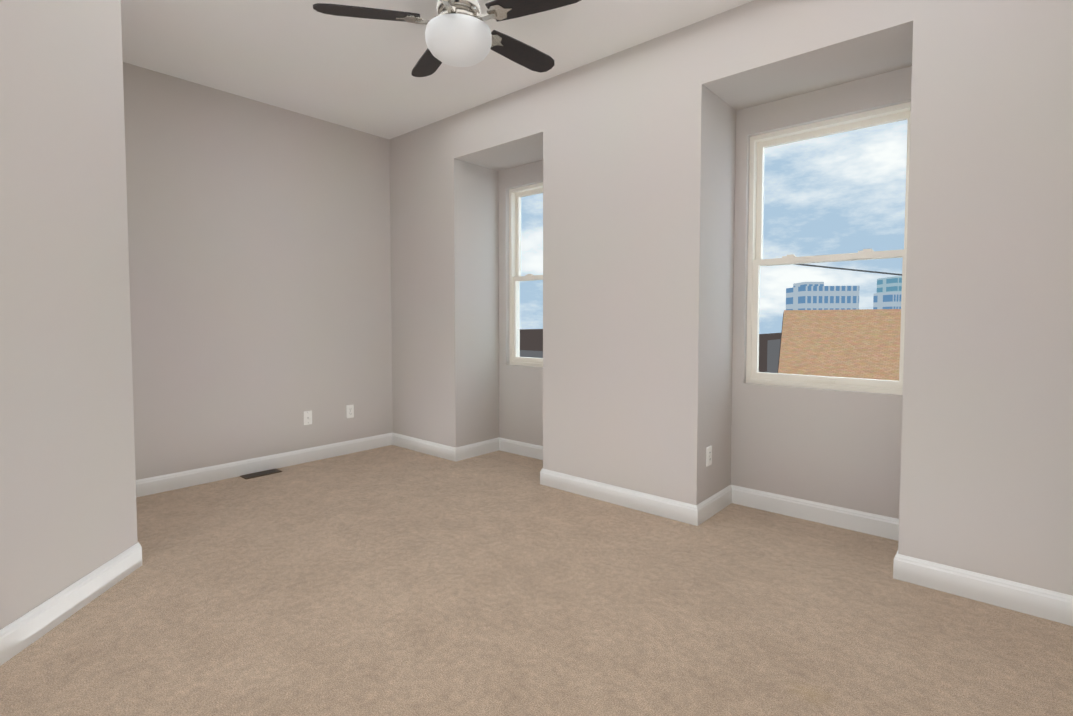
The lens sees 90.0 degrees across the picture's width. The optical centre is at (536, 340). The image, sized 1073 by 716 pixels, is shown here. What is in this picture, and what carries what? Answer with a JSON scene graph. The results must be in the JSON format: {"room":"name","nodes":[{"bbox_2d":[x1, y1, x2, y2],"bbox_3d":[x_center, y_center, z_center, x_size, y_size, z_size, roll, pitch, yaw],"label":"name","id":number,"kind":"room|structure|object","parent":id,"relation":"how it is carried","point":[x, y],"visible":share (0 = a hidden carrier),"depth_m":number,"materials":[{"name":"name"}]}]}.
{"room":"empty bedroom","nodes":[
{"label":"empty bedroom","id":0,"kind":"room"},
{"bbox_2d":[0,0,137,629],"bbox_3d":[-2.788,-0.316,1.951,1.907,2.851,2.013,2,3,41],"label":"wall","id":1,"kind":"structure","parent":0,"point":[68,512],"depth_m":2.13,"materials":[{"name":"grey paint"}]},
{"bbox_2d":[123,62,392,479],"bbox_3d":[-3.289,-0.360,3.017,0.250,2.851,6.924,2,3,41],"label":"wall","id":2,"kind":"structure","parent":0,"point":[259,242],"depth_m":4.08,"materials":[{"name":"grey paint"}]},
{"bbox_2d":[304,410,311,424],"bbox_3d":[-1.895,0.639,4.456,0.018,0.115,0.070,2,3,41],"label":"outlet","id":3,"kind":"object","parent":2,"relation":"attached to","point":[307,417],"visible":1,"depth_m":4.46,"materials":[{"name":"white plastic"}]},
{"bbox_2d":[346,405,353,417],"bbox_3d":[-1.648,0.624,4.747,0.008,0.115,0.070,2,3,41],"label":"electrical outlet","id":4,"kind":"object","parent":2,"relation":"attached to","point":[349,411],"visible":1,"depth_m":4.74,"materials":[{"name":"white plastic"}]},
{"bbox_2d":[121,0,753,139],"bbox_3d":[-1.403,-1.767,1.315,5.253,0.100,6.924,2,3,41],"label":"ceiling","id":5,"kind":"structure","parent":0,"point":[304,57],"depth_m":3.31,"materials":[{"name":"white paint"}]},
{"bbox_2d":[313,0,580,76],"bbox_3d":[-0.327,-1.538,2.533,1.226,0.458,1.188,2,3,41],"label":"fan","id":6,"kind":"object","parent":5,"relation":"hanging from","point":[458,33],"visible":1,"depth_m":2.43,"materials":[{"name":"black wood"}]},
{"bbox_2d":[0,445,1072,715],"bbox_3d":[-1.403,1.182,1.436,5.253,0.100,6.924,2,3,41],"label":"floor","id":7,"kind":"structure","parent":0,"point":[390,581],"depth_m":2.13,"materials":[{"name":"beige carpet"}]},
{"bbox_2d":[240,468,281,478],"bbox_3d":[-2.110,1.018,4.115,0.118,0.007,0.262,2,3,41],"label":"floor vent","id":8,"kind":"object","parent":7,"relation":"in","point":[260,473],"visible":1,"depth_m":4.11,"materials":[{"name":"brown"}]},
{"bbox_2d":[389,0,1072,595],"bbox_3d":[0.650,-0.390,3.730,4.753,2.851,0.674,2,3,41],"label":"wall","id":9,"kind":"structure","parent":0,"point":[635,160],"depth_m":3.10,"materials":[{"name":"grey paint"}]},
{"bbox_2d":[509,182,542,366],"bbox_3d":[0.084,-0.557,4.574,0.782,1.555,0.115,2,3,41],"label":"window","id":10,"kind":"structure","parent":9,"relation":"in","point":[515,276],"depth_m":4.78,"materials":[{"name":"white plastic"}]},
{"bbox_2d":[0,432,1072,665],"bbox_3d":[-0.765,1.045,2.163,4.753,0.114,4.664,2,3,41],"label":"baseboard","id":11,"kind":"structure","parent":9,"relation":"attached to","point":[26,630],"depth_m":3.11,"materials":[{"name":"white wood"}]},
{"bbox_2d":[706,446,711,466],"bbox_3d":[1.034,0.688,3.209,0.008,0.115,0.070,2,3,41],"label":"outlet","id":12,"kind":"object","parent":9,"relation":"attached to","point":[708,455],"visible":1,"depth_m":3.20,"materials":[{"name":"white plastic"}]},
{"bbox_2d":[746,102,910,394],"bbox_3d":[1.708,-0.498,3.161,0.880,1.555,0.115,2,3,41],"label":"window","id":13,"kind":"structure","parent":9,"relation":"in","point":[759,144],"depth_m":3.22,"materials":[{"name":"white plastic"}]},
{"label":"outside","id":14,"kind":"structure","parent":0,"visible":0},
{"bbox_2d":[520,329,780,372],"bbox_3d":[3.849,11.680,36.826,26.800,26.000,26.000,2,3,41],"label":"rowhouses","id":15,"kind":"structure","parent":14,"point":[534,348],"depth_m":23.56,"materials":[{"name":"grey"}]},
{"bbox_2d":[759,311,783,372],"bbox_3d":[12.082,12.341,15.378,12.600,26.450,5.950,2,3,41],"label":"house","id":16,"kind":"structure","parent":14,"point":[762,355],"depth_m":17.21,"materials":[{"name":"grey"}]},
{"bbox_2d":[778,309,900,380],"bbox_3d":[12.348,0.847,14.638,11.850,3.480,6.000,2,3,41],"label":"building roof","id":17,"kind":"object","parent":16,"relation":"in","point":[883,324],"depth_m":16.18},
{"bbox_2d":[786,282,858,309],"bbox_3d":[79.580,1.830,150.719,14.464,36.279,12.000,0,2,4],"label":"building","id":18,"kind":"structure","parent":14,"point":[805,299],"depth_m":144.37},
{"bbox_2d":[794,264,901,275],"bbox_3d":[4.784,-1.122,8.260,7.329,0.854,0.026,0,2,4],"label":"cord","id":19,"kind":"object","parent":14,"point":[850,269],"depth_m":8.25,"materials":[{"name":"black plastic"}]},
{"bbox_2d":[873,292,901,308],"bbox_3d":[90.672,4.077,138.012,4.208,32.838,8.000,0,2,4],"label":"building","id":20,"kind":"structure","parent":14,"point":[880,301],"depth_m":135.19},
{"bbox_2d":[877,276,901,292],"bbox_3d":[113.902,-0.212,167.340,10.432,38.987,10.000,0,2,4],"label":"tower","id":21,"kind":"structure","parent":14,"point":[889,284],"depth_m":165.06,"materials":[{"name":"teal glass"}]}
]}

